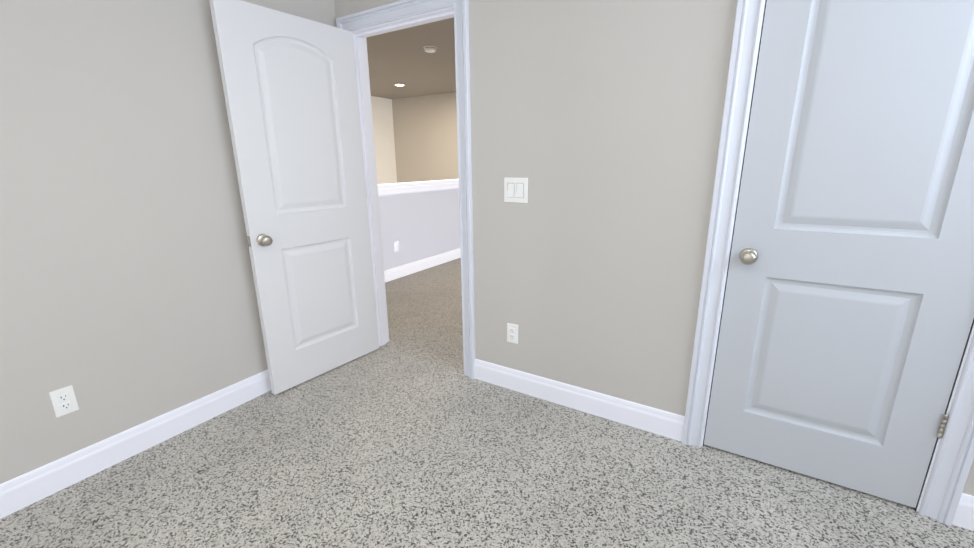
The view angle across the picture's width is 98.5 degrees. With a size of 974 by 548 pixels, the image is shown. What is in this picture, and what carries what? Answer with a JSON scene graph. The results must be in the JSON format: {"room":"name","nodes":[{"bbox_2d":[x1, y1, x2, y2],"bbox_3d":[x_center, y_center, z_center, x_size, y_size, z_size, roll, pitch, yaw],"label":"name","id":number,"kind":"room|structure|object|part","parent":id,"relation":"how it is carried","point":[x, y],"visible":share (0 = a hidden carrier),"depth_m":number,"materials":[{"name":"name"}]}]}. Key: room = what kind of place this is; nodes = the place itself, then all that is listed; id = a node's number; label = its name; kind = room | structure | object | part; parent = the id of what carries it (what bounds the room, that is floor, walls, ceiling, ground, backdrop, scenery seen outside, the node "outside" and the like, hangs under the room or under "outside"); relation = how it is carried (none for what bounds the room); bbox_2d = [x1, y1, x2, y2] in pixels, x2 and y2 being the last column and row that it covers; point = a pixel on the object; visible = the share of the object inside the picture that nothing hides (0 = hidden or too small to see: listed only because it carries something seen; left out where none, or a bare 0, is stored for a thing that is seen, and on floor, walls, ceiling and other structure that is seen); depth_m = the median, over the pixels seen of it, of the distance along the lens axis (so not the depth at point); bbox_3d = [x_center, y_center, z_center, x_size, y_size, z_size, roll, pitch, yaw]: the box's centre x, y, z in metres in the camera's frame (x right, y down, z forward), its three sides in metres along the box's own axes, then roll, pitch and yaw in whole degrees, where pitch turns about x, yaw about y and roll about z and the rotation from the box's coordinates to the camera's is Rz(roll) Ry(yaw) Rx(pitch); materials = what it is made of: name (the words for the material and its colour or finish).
{"room":"empty bedroom","nodes":[
{"label":"empty bedroom","id":0,"kind":"room"},
{"bbox_2d":[0,0,336,483],"bbox_3d":[-2.127,-0.171,1.010,0.120,2.440,4.420,9,17,31],"label":"wall","id":1,"kind":"structure","parent":0,"point":[128,298],"depth_m":1.78,"materials":[{"name":"paint"}]},
{"bbox_2d":[49,385,78,416],"bbox_3d":[-1.728,0.521,1.716,0.009,0.114,0.070,9,17,31],"label":"outlet","id":2,"kind":"object","parent":1,"relation":"attached to","point":[64,401],"visible":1,"depth_m":1.71,"materials":[{"name":"white plastic"}]},
{"bbox_2d":[0,369,270,518],"bbox_3d":[-2.026,0.940,1.322,0.013,0.130,4.300,9,17,31],"label":"baseboard","id":3,"kind":"structure","parent":1,"relation":"attached to","point":[31,487],"depth_m":1.89,"materials":[{"name":"white wood"}]},
{"bbox_2d":[371,96,396,183],"bbox_3d":[-2.941,-1.591,6.371,0.120,2.440,4.540,9,17,31],"label":"wall","id":4,"kind":"structure","parent":0,"point":[383,127],"depth_m":7.76,"materials":[{"name":"beige paint"}]},
{"bbox_2d":[366,17,455,98],"bbox_3d":[0.314,-2.325,4.060,7.990,0.100,4.720,9,17,31],"label":"ceiling","id":5,"kind":"structure","parent":0,"point":[401,56],"depth_m":4.92,"materials":[{"name":"paint"}]},
{"bbox_2d":[423,46,436,52],"bbox_3d":[-0.583,-2.311,4.325,0.141,0.044,0.141,9,17,31],"label":"smoke detector","id":6,"kind":"object","parent":5,"relation":"attached to","point":[430,49],"visible":1,"depth_m":4.28,"materials":[{"name":"white plastic"}]},
{"bbox_2d":[378,188,459,270],"bbox_3d":[-0.625,-0.645,5.522,0.115,1.000,3.670,9,17,31],"label":"wall","id":7,"kind":"structure","parent":0,"point":[421,225],"depth_m":5.09,"materials":[{"name":"paint"}]},
{"bbox_2d":[394,241,398,251],"bbox_3d":[-1.033,-0.312,4.807,0.009,0.114,0.070,9,17,31],"label":"outlet","id":8,"kind":"object","parent":7,"relation":"attached to","point":[396,245],"visible":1,"depth_m":4.80,"materials":[{"name":"white plastic"}]},
{"bbox_2d":[378,179,458,195],"bbox_3d":[-0.635,-1.140,5.380,0.157,0.110,3.690,9,17,31],"label":"trim","id":9,"kind":"structure","parent":7,"relation":"on","point":[397,188],"depth_m":4.95,"materials":[{"name":"white wood"}]},
{"bbox_2d":[384,248,460,281],"bbox_3d":[-0.572,-0.214,5.593,0.013,0.130,3.650,9,17,31],"label":"baseboard","id":10,"kind":"structure","parent":7,"relation":"attached to","point":[405,270],"depth_m":5.17,"materials":[{"name":"white wood"}]},
{"bbox_2d":[392,92,457,182],"bbox_3d":[0.705,-1.715,6.685,5.720,2.440,0.120,9,17,31],"label":"wall","id":11,"kind":"structure","parent":0,"point":[425,137],"depth_m":7.57,"materials":[{"name":"paint"}]},
{"bbox_2d":[0,258,973,547],"bbox_3d":[-0.747,0.590,3.027,7.990,0.100,8.840,9,17,31],"label":"floor","id":12,"kind":"structure","parent":0,"point":[408,434],"depth_m":1.75,"materials":[{"name":"carpet"}]},
{"bbox_2d":[334,0,973,495],"bbox_3d":[0.842,-0.415,1.801,4.290,2.440,0.120,9,17,31],"label":"wall","id":13,"kind":"structure","parent":0,"point":[596,124],"depth_m":1.96,"materials":[{"name":"paint"}]},
{"bbox_2d":[209,0,378,394],"bbox_3d":[-1.020,-0.371,2.459,0.151,2.033,0.784,10,18,35],"label":"entry door","id":14,"kind":"structure","parent":13,"relation":"in","point":[290,86],"depth_m":2.37,"materials":[{"name":"white wood"}]},
{"bbox_3d":[-1.217,-0.179,2.225,0.151,0.065,0.104,10,18,35],"label":"knob","id":15,"kind":"part","parent":14,"relation":"part of","materials":[{"name":"silver metal"}]},
{"bbox_2d":[336,0,474,378],"bbox_3d":[-0.451,-0.463,2.621,0.944,2.137,0.171,9,17,31],"label":"door frame","id":16,"kind":"structure","parent":13,"relation":"attached to","point":[391,12],"depth_m":2.42,"materials":[{"name":"white wood"}]},
{"bbox_2d":[507,323,517,343],"bbox_3d":[0.144,0.337,2.378,0.070,0.114,0.009,9,17,31],"label":"outlet","id":17,"kind":"object","parent":13,"relation":"attached to","point":[512,333],"visible":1,"depth_m":2.38,"materials":[{"name":"white plastic"}]},
{"bbox_2d":[504,178,527,202],"bbox_3d":[0.147,-0.432,2.164,0.137,0.126,0.010,9,17,31],"label":"switch plate","id":18,"kind":"object","parent":13,"relation":"attached to","point":[515,190],"visible":1,"depth_m":2.16,"materials":[{"name":"white plastic"}]},
{"bbox_2d":[474,359,973,530],"bbox_3d":[1.232,0.778,1.794,3.078,0.130,0.013,9,17,31],"label":"baseboard","id":19,"kind":"structure","parent":13,"relation":"attached to","point":[647,418],"depth_m":2.18,"materials":[{"name":"white wood"}]},
{"bbox_2d":[682,0,973,525],"bbox_3d":[1.333,-0.162,1.553,0.762,2.068,0.120,9,17,31],"label":"door frame","id":20,"kind":"structure","parent":13,"relation":"attached to","point":[948,410],"depth_m":1.57,"materials":[{"name":"white wood"}]},
{"bbox_2d":[704,0,973,507],"bbox_3d":[1.309,-0.139,1.490,0.747,2.033,0.093,9,17,31],"label":"closet door","id":21,"kind":"structure","parent":13,"relation":"in","point":[847,316],"depth_m":1.51,"materials":[{"name":"white wood"}]},
{"bbox_3d":[1.037,-0.065,1.665,0.065,0.065,0.058,9,17,31],"label":"knob","id":22,"kind":"part","parent":21,"relation":"part of","materials":[{"name":"silver metal"}]}
]}

